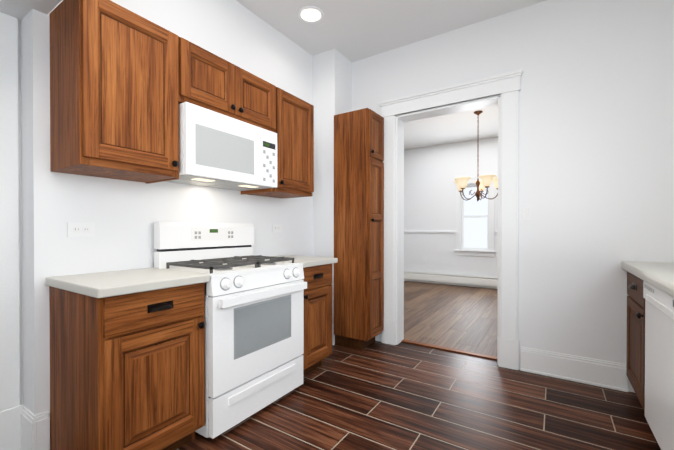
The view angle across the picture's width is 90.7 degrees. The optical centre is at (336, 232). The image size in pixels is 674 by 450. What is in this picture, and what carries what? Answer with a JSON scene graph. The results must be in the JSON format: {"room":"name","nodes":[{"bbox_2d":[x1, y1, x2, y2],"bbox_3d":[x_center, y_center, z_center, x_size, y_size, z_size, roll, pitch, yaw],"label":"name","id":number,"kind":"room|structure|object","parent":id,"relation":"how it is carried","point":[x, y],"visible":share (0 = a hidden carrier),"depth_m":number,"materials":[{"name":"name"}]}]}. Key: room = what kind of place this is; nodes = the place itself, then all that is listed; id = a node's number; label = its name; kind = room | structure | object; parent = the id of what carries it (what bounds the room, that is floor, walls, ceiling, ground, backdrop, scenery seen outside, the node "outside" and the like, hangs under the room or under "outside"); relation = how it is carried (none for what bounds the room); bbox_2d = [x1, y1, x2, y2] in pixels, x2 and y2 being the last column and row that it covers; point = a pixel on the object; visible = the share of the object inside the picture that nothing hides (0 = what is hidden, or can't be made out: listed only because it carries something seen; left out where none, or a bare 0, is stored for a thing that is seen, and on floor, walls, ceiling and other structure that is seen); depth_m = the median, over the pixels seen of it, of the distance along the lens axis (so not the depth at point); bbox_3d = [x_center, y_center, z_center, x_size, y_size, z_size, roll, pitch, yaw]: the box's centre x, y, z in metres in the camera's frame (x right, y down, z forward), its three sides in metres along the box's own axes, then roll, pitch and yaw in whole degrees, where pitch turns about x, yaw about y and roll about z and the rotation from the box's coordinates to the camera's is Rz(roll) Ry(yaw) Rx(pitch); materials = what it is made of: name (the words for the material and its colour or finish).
{"room":"kitchen","nodes":[
{"label":"kitchen","id":0,"kind":"room"},
{"bbox_2d":[18,20,22,404],"bbox_3d":[-2.318,-0.335,0.755,0.175,2.940,2.353,0,0,33],"label":"wall","id":1,"kind":"structure","parent":0,"point":[20,213],"depth_m":1.69,"materials":[{"name":"paint"}]},
{"bbox_2d":[0,12,22,449],"bbox_3d":[-1.995,0.033,1.228,0.207,2.198,1.195,0,0,33],"label":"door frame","id":2,"kind":"structure","parent":1,"relation":"attached to","point":[11,407],"depth_m":1.64,"materials":[{"name":"paint"}]},
{"bbox_2d":[0,0,61,20],"bbox_3d":[-1.968,-1.434,0.552,0.625,0.740,2.408,0,0,33],"label":"soffit","id":3,"kind":"structure","parent":0,"point":[19,10],"depth_m":1.58,"materials":[{"name":"paint"}]},
{"bbox_2d":[21,0,312,416],"bbox_3d":[-0.861,-0.349,2.831,0.350,2.940,2.717,0,0,33],"label":"wall","id":4,"kind":"structure","parent":0,"point":[123,215],"depth_m":1.94,"materials":[{"name":"paint"}]},
{"bbox_2d":[67,222,94,236],"bbox_3d":[-1.348,-0.014,1.757,0.007,0.076,0.122,0,0,33],"label":"electrical outlet plate","id":5,"kind":"object","parent":4,"relation":"attached to","point":[74,229],"visible":1,"depth_m":1.75,"materials":[{"name":"paint"}]},
{"bbox_2d":[50,0,178,181],"bbox_3d":[-1.127,-0.692,1.726,0.404,0.780,0.453,0,0,33],"label":"upper cabinet","id":6,"kind":"object","parent":4,"relation":"attached to","point":[113,90],"visible":1,"depth_m":1.59,"materials":[{"name":"brown wood"}]},
{"bbox_2d":[178,36,275,132],"bbox_3d":[-0.796,-0.906,2.234,0.404,0.358,0.758,0,0,33],"label":"upper cabinet","id":7,"kind":"object","parent":4,"relation":"attached to","point":[211,81],"visible":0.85,"depth_m":2.07,"materials":[{"name":"brown wood"}]},
{"bbox_2d":[145,103,178,183],"bbox_3d":[-1.027,-0.511,1.946,0.333,0.426,0.017,0,0,33],"label":"panel","id":8,"kind":"object","parent":7,"relation":"attached to","point":[178,103],"depth_m":1.86,"materials":[{"name":"brown wood"}]},
{"bbox_2d":[165,102,276,190],"bbox_3d":[-0.793,-0.521,2.235,0.410,0.400,0.718,0,0,33],"label":"microwave","id":9,"kind":"object","parent":7,"relation":"attached to","point":[218,150],"visible":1,"depth_m":2.06,"materials":[{"name":"plastic"}]},
{"bbox_2d":[241,188,272,194],"bbox_3d":[-0.623,-0.515,2.566,0.333,0.426,0.017,0,0,33],"label":"panel","id":10,"kind":"object","parent":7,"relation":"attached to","point":[257,191],"depth_m":2.55,"materials":[{"name":"brown wood"}]},
{"bbox_2d":[272,224,281,231],"bbox_3d":[-0.538,-0.038,3.000,0.007,0.076,0.122,0,0,33],"label":"electrical outlet plate","id":11,"kind":"object","parent":4,"relation":"attached to","point":[276,227],"visible":1,"depth_m":2.99,"materials":[{"name":"paint"}]},
{"bbox_2d":[247,87,313,197],"bbox_3d":[-0.462,-0.698,2.748,0.404,0.780,0.461,0,0,33],"label":"upper cabinet","id":12,"kind":"object","parent":4,"relation":"attached to","point":[294,130],"visible":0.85,"depth_m":2.65,"materials":[{"name":"brown wood"}]},
{"bbox_2d":[313,48,351,325],"bbox_3d":[-0.044,-0.353,3.517,0.270,2.940,0.335,0,0,33],"label":"wall","id":13,"kind":"structure","parent":0,"point":[332,82],"depth_m":3.38,"materials":[{"name":"paint"}]},
{"bbox_2d":[236,0,545,149],"bbox_3d":[0.715,-1.868,2.676,5.950,0.100,9.200,0,0,33],"label":"ceiling","id":14,"kind":"structure","parent":0,"point":[353,30],"depth_m":2.94,"materials":[{"name":"paint"}]},
{"bbox_2d":[297,6,323,23],"bbox_3d":[-0.218,-1.814,2.783,0.224,0.008,0.224,0,0,33],"label":"recessed light","id":15,"kind":"object","parent":14,"relation":"in","point":[310,14],"visible":1,"depth_m":2.77,"materials":[{"name":"paint"}]},
{"bbox_2d":[453,111,497,200],"bbox_3d":[2.165,-1.148,5.097,0.778,1.369,0.754,0,0,33],"label":"dining chandelier","id":16,"kind":"object","parent":14,"relation":"hanging from","point":[484,182],"visible":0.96,"depth_m":5.00,"materials":[{"name":"beige glass"}]},
{"bbox_2d":[176,281,660,449],"bbox_3d":[0.715,1.172,2.696,5.950,0.100,9.200,0,0,33],"label":"floor","id":17,"kind":"structure","parent":0,"point":[377,395],"depth_m":2.19,"materials":[{"name":"brown wood"}]},
{"bbox_2d":[49,283,204,449],"bbox_3d":[-1.042,0.695,1.697,0.589,0.868,0.494,0,0,33],"label":"base cabinet","id":18,"kind":"object","parent":17,"relation":"on","point":[127,371],"visible":0.9,"depth_m":1.51,"materials":[{"name":"brown wood"}]},
{"bbox_2d":[45,268,209,297],"bbox_3d":[-1.048,0.240,1.690,0.582,0.040,0.514,0,0,33],"label":"countertop","id":19,"kind":"structure","parent":18,"relation":"on","point":[109,284],"depth_m":1.56,"materials":[{"name":"stone"}]},
{"bbox_2d":[154,222,306,438],"bbox_3d":[-0.664,0.529,2.209,0.622,1.192,0.762,0,0,33],"label":"gas range","id":20,"kind":"object","parent":17,"relation":"on","point":[254,328],"visible":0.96,"depth_m":2.04,"materials":[{"name":"white metal"}]},
{"bbox_2d":[302,264,331,374],"bbox_3d":[-0.366,0.688,2.735,0.589,0.868,0.429,0,0,33],"label":"base cabinet","id":21,"kind":"object","parent":17,"relation":"on","point":[318,319],"visible":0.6,"depth_m":2.59,"materials":[{"name":"brown wood"}]},
{"bbox_2d":[265,255,337,267],"bbox_3d":[-0.362,0.233,2.745,0.582,0.040,0.459,0,0,33],"label":"countertop","id":22,"kind":"structure","parent":21,"relation":"on","point":[308,261],"depth_m":2.62,"materials":[{"name":"stone"}]},
{"bbox_2d":[334,108,383,350],"bbox_3d":[0.234,-0.017,3.302,0.427,2.270,0.324,0,0,33],"label":"pantry cabinet","id":23,"kind":"object","parent":17,"relation":"on","point":[358,228],"visible":1,"depth_m":3.18,"materials":[{"name":"brown wood"}]},
{"bbox_2d":[401,339,496,359],"bbox_3d":[1.052,1.113,3.176,0.936,0.012,0.063,0,0,33],"label":"threshold strip","id":24,"kind":"object","parent":17,"relation":"on","point":[452,350],"visible":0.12,"depth_m":3.15,"materials":[{"name":"brown wood"}]},
{"bbox_2d":[626,271,644,409],"bbox_3d":[2.112,0.693,1.944,0.631,0.868,0.570,0,0,33],"label":"base cabinet","id":25,"kind":"object","parent":17,"relation":"on","point":[635,367],"visible":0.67,"depth_m":2.06,"materials":[{"name":"brown wood"}]},
{"bbox_2d":[643,281,673,449],"bbox_3d":[1.754,0.700,1.379,0.614,0.862,0.754,0,0,33],"label":"dishwasher","id":26,"kind":"object","parent":17,"relation":"on","point":[659,360],"visible":1,"depth_m":1.58,"materials":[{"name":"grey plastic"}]},
{"bbox_3d":[1.256,0.702,0.630,0.631,0.868,1.034,0,0,33],"label":"base cabinet","id":27,"kind":"object","parent":17,"relation":"on","visible":0},
{"bbox_2d":[621,261,673,296],"bbox_3d":[1.636,0.237,1.180,0.649,0.054,2.416,0,0,33],"label":"countertop","id":28,"kind":"structure","parent":27,"relation":"on","point":[659,275],"depth_m":1.78,"materials":[{"name":"stone"}]},
{"bbox_2d":[404,137,497,288],"bbox_3d":[3.247,-0.373,6.436,5.800,2.940,0.150,0,0,33],"label":"wall","id":29,"kind":"structure","parent":0,"point":[431,173],"depth_m":7.03,"materials":[{"name":"paint"}]},
{"bbox_2d":[404,176,495,256],"bbox_3d":[1.962,-0.321,7.229,2.720,1.575,0.185,0,0,33],"label":"dining room window","id":30,"kind":"structure","parent":29,"relation":"in","point":[474,223],"depth_m":6.77,"materials":[{"name":"glass"}]},
{"bbox_2d":[404,271,497,287],"bbox_3d":[2.699,0.973,6.656,4.350,0.205,0.054,0,0,33],"label":"baseboard heater","id":31,"kind":"object","parent":29,"relation":"attached to","point":[481,281],"visible":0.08,"depth_m":6.85,"materials":[{"name":"metal"}]},
{"bbox_2d":[352,0,673,392],"bbox_3d":[1.363,-0.349,2.902,3.300,2.940,0.170,0,0,33],"label":"wall","id":32,"kind":"structure","parent":0,"point":[596,141],"depth_m":2.50,"materials":[{"name":"paint"}]},
{"bbox_2d":[379,69,522,369],"bbox_3d":[1.015,-0.096,3.112,1.270,2.430,0.240,0,0,33],"label":"door frame","id":33,"kind":"structure","parent":32,"relation":"attached to","point":[506,87],"depth_m":2.90,"materials":[{"name":"paint"}]},
{"bbox_2d":[520,347,627,391],"bbox_3d":[1.774,1.028,2.529,0.663,0.188,0.020,0,0,33],"label":"baseboard","id":34,"kind":"structure","parent":32,"relation":"attached to","point":[601,373],"depth_m":2.51,"materials":[{"name":"paint"}]}
]}

